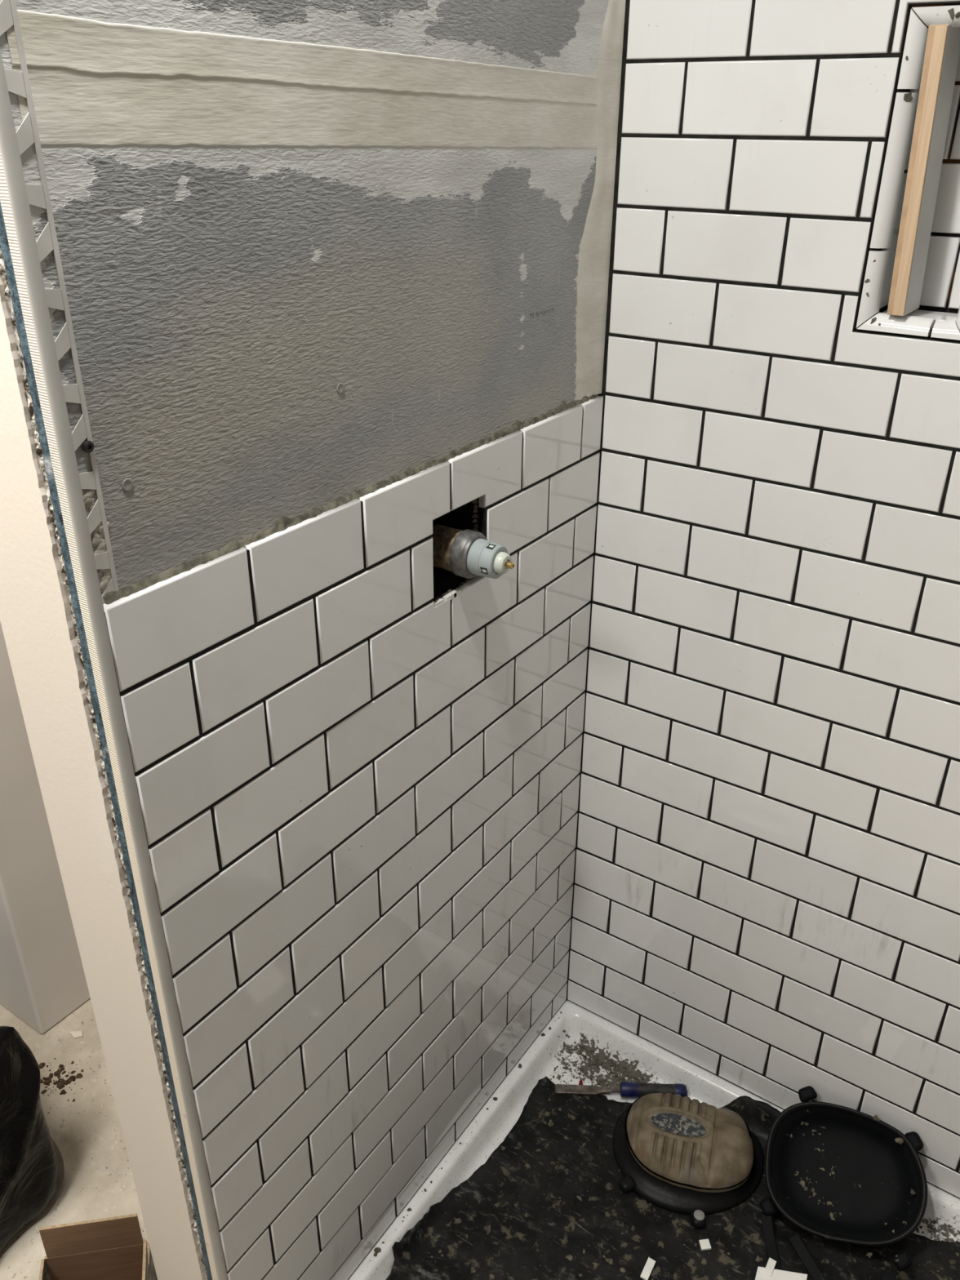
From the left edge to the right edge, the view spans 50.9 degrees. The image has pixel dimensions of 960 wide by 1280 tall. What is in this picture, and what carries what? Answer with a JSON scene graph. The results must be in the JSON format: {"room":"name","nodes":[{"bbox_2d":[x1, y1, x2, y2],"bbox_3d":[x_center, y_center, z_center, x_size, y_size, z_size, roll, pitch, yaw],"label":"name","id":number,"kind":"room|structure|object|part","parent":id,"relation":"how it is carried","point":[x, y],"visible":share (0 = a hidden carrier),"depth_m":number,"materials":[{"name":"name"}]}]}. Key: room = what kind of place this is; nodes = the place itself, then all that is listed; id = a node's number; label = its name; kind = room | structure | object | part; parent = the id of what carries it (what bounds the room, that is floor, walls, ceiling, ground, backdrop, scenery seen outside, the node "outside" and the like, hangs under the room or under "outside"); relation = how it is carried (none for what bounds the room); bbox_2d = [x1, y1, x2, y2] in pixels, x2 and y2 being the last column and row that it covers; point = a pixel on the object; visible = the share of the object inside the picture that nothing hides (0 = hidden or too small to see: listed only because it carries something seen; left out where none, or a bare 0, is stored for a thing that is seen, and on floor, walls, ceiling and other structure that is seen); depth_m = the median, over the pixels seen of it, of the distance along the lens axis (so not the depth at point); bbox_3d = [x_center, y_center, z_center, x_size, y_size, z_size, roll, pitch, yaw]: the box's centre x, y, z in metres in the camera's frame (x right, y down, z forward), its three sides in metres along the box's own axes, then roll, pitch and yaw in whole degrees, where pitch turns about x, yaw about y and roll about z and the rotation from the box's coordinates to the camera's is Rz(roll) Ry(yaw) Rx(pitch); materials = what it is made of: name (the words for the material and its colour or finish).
{"room":"building under construction","nodes":[
{"label":"building under construction","id":0,"kind":"room"},
{"bbox_2d":[0,621,90,1034],"bbox_3d":[-0.985,-0.570,1.942,0.997,2.300,0.877,18,32,30],"label":"wall","id":1,"kind":"structure","parent":0,"point":[42,978],"depth_m":1.80,"materials":[{"name":"grey paint"}]},
{"bbox_2d":[0,998,148,1279],"bbox_3d":[-0.488,1.370,0.777,4.200,0.060,3.700,18,32,30],"label":"floor","id":2,"kind":"structure","parent":0,"point":[98,1182],"depth_m":1.72,"materials":[{"name":"concrete"}]},
{"bbox_2d":[0,1026,64,1252],"bbox_3d":[-0.997,0.718,1.498,0.563,0.424,0.522,18,32,30],"label":"bag","id":3,"kind":"object","parent":2,"relation":"on","point":[32,1173],"visible":1,"depth_m":1.52,"materials":[{"name":"black plastic"}]},
{"bbox_2d":[69,1030,82,1039],"bbox_3d":[-0.763,0.745,1.907,0.024,0.003,0.018,-9,29,-17],"label":"flake","id":4,"kind":"object","parent":2,"relation":"on","point":[75,1034],"visible":1,"depth_m":1.91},
{"bbox_2d":[38,1057,143,1231],"bbox_3d":[-0.584,0.848,1.708,0.282,0.005,0.623,-19,33,-32],"label":"crumbs","id":5,"kind":"object","parent":2,"relation":"on","point":[60,1083],"visible":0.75,"depth_m":1.82,"materials":[{"name":"brown soil"}]},
{"bbox_2d":[39,1213,157,1279],"bbox_3d":[-0.514,0.935,1.350,0.151,0.180,0.233,-7,28,-13],"label":"cardboard box","id":6,"kind":"object","parent":2,"relation":"on","point":[110,1248],"visible":0.97,"depth_m":1.42,"materials":[{"name":"brown cardboard"}]},
{"bbox_2d":[347,1000,959,1279],"bbox_3d":[0.319,0.980,1.389,0.928,0.071,0.804,18,32,30],"label":"shower tray","id":7,"kind":"object","parent":2,"relation":"on","point":[575,1024],"visible":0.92,"depth_m":1.74,"materials":[{"name":"white plastic"}]},
{"bbox_2d":[578,1078,582,1084],"bbox_3d":[0.177,0.775,1.768,0.008,0.018,0.006,18,32,30],"label":"wedge","id":8,"kind":"object","parent":7,"relation":"on","point":[580,1082],"visible":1,"depth_m":1.77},
{"bbox_2d":[555,1080,686,1097],"bbox_3d":[0.244,0.779,1.750,0.226,0.028,0.028,2,28,3],"label":"chisel","id":9,"kind":"object","parent":7,"relation":"on","point":[626,1089],"visible":0.88,"depth_m":1.74,"materials":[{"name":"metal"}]},
{"bbox_3d":[0.189,0.780,1.755,0.116,0.011,0.018,2,28,3],"label":"blade","id":10,"kind":"part","parent":9,"relation":"part of","materials":[{"name":"metal"}]},
{"bbox_2d":[369,1011,947,1261],"bbox_3d":[0.294,0.905,1.494,0.732,0.043,0.554,18,32,30],"label":"crumbs","id":11,"kind":"object","parent":7,"relation":"on","point":[377,1250],"visible":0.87,"depth_m":1.80,"materials":[{"name":"grey concrete"}]},
{"bbox_2d":[386,1075,959,1279],"bbox_3d":[0.314,0.947,1.404,0.842,0.047,0.736,18,32,30],"label":"plastic sheet","id":12,"kind":"object","parent":7,"relation":"on","point":[551,1232],"visible":0.71,"depth_m":1.54,"materials":[{"name":"black plastic"}]},
{"bbox_2d":[640,1257,655,1279],"bbox_3d":[0.247,0.924,1.482,0.012,0.005,0.032,16,31,27],"label":"tile offcut","id":13,"kind":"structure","parent":12,"relation":"on","point":[650,1264],"depth_m":1.48,"materials":[{"name":"white ceramic"}]},
{"bbox_2d":[612,1092,764,1228],"bbox_3d":[0.330,0.813,1.629,0.237,0.075,0.218,18,32,30],"label":"knee pad","id":14,"kind":"object","parent":12,"relation":"on","point":[679,1154],"visible":1,"depth_m":1.59,"materials":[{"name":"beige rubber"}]},
{"bbox_2d":[662,1119,687,1132],"bbox_3d":[0.314,0.780,1.626,0.040,0.001,0.020,8,29,15],"label":"print","id":15,"kind":"object","parent":14,"relation":"on","point":[668,1125],"depth_m":1.62},
{"bbox_2d":[422,1088,959,1279],"bbox_3d":[0.296,0.948,1.442,0.712,0.008,0.599,18,32,30],"label":"crumbs","id":16,"kind":"object","parent":12,"relation":"on","point":[487,1228],"visible":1,"depth_m":1.53,"materials":[{"name":"grey concrete"}]},
{"bbox_2d":[698,1239,711,1250],"bbox_3d":[0.338,0.909,1.517,0.015,0.004,0.014,-3,28,-6],"label":"tile offcut","id":17,"kind":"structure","parent":12,"relation":"on","point":[704,1244],"depth_m":1.51,"materials":[{"name":"white ceramic"}]},
{"bbox_2d":[755,1266,807,1279],"bbox_3d":[0.429,0.940,1.454,0.069,0.007,0.084,12,30,21],"label":"tile offcut","id":18,"kind":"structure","parent":12,"relation":"on","point":[777,1274],"depth_m":1.47,"materials":[{"name":"white ceramic"}]},
{"bbox_2d":[763,1257,776,1276],"bbox_3d":[0.426,0.922,1.482,0.012,0.004,0.026,18,32,30],"label":"tile offcut","id":19,"kind":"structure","parent":18,"relation":"on","point":[771,1264],"depth_m":1.48,"materials":[{"name":"white ceramic"}]},
{"bbox_2d":[760,1085,927,1279],"bbox_3d":[0.547,0.833,1.524,0.232,0.142,0.251,10,29,17],"label":"knee pad","id":20,"kind":"object","parent":12,"relation":"on","point":[836,1172],"visible":1,"depth_m":1.55,"materials":[{"name":"black rubber"}]},
{"bbox_2d":[0,0,625,1279],"bbox_3d":[-0.034,-0.198,1.239,0.136,2.300,1.122,18,32,30],"label":"wall","id":21,"kind":"structure","parent":0,"point":[335,273],"depth_m":1.00,"materials":[{"name":"white tile"}]},
{"bbox_2d":[0,0,227,1279],"bbox_3d":[-0.288,0.024,0.808,0.010,2.299,0.035,18,32,30],"label":"trim","id":22,"kind":"structure","parent":21,"relation":"attached to","point":[13,144],"depth_m":0.73,"materials":[{"name":"white plastic"}]},
{"bbox_2d":[431,519,514,578],"bbox_3d":[-0.030,-0.107,1.180,0.161,0.096,0.096,18,32,30],"label":"shower valve","id":23,"kind":"object","parent":21,"relation":"attached to","point":[468,553],"visible":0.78,"depth_m":1.15,"materials":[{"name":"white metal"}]},
{"bbox_2d":[529,306,553,317],"bbox_3d":[0.074,-0.389,1.201,0.001,0.006,0.053,18,32,30],"label":"print","id":24,"kind":"object","parent":21,"relation":"attached to","point":[535,312],"depth_m":1.20},
{"bbox_2d":[566,0,959,1199],"bbox_3d":[1.022,-0.046,0.959,2.230,2.300,0.142,18,32,30],"label":"wall","id":25,"kind":"structure","parent":0,"point":[766,885],"depth_m":1.32,"materials":[{"name":"tile"}]},
{"bbox_2d":[886,24,959,315],"bbox_3d":[0.479,-0.500,1.090,0.030,0.278,0.071,18,32,30],"label":"batten","id":26,"kind":"object","parent":25,"relation":"attached to","point":[942,51],"visible":1,"depth_m":1.07,"materials":[{"name":"brown wood"}]}
]}

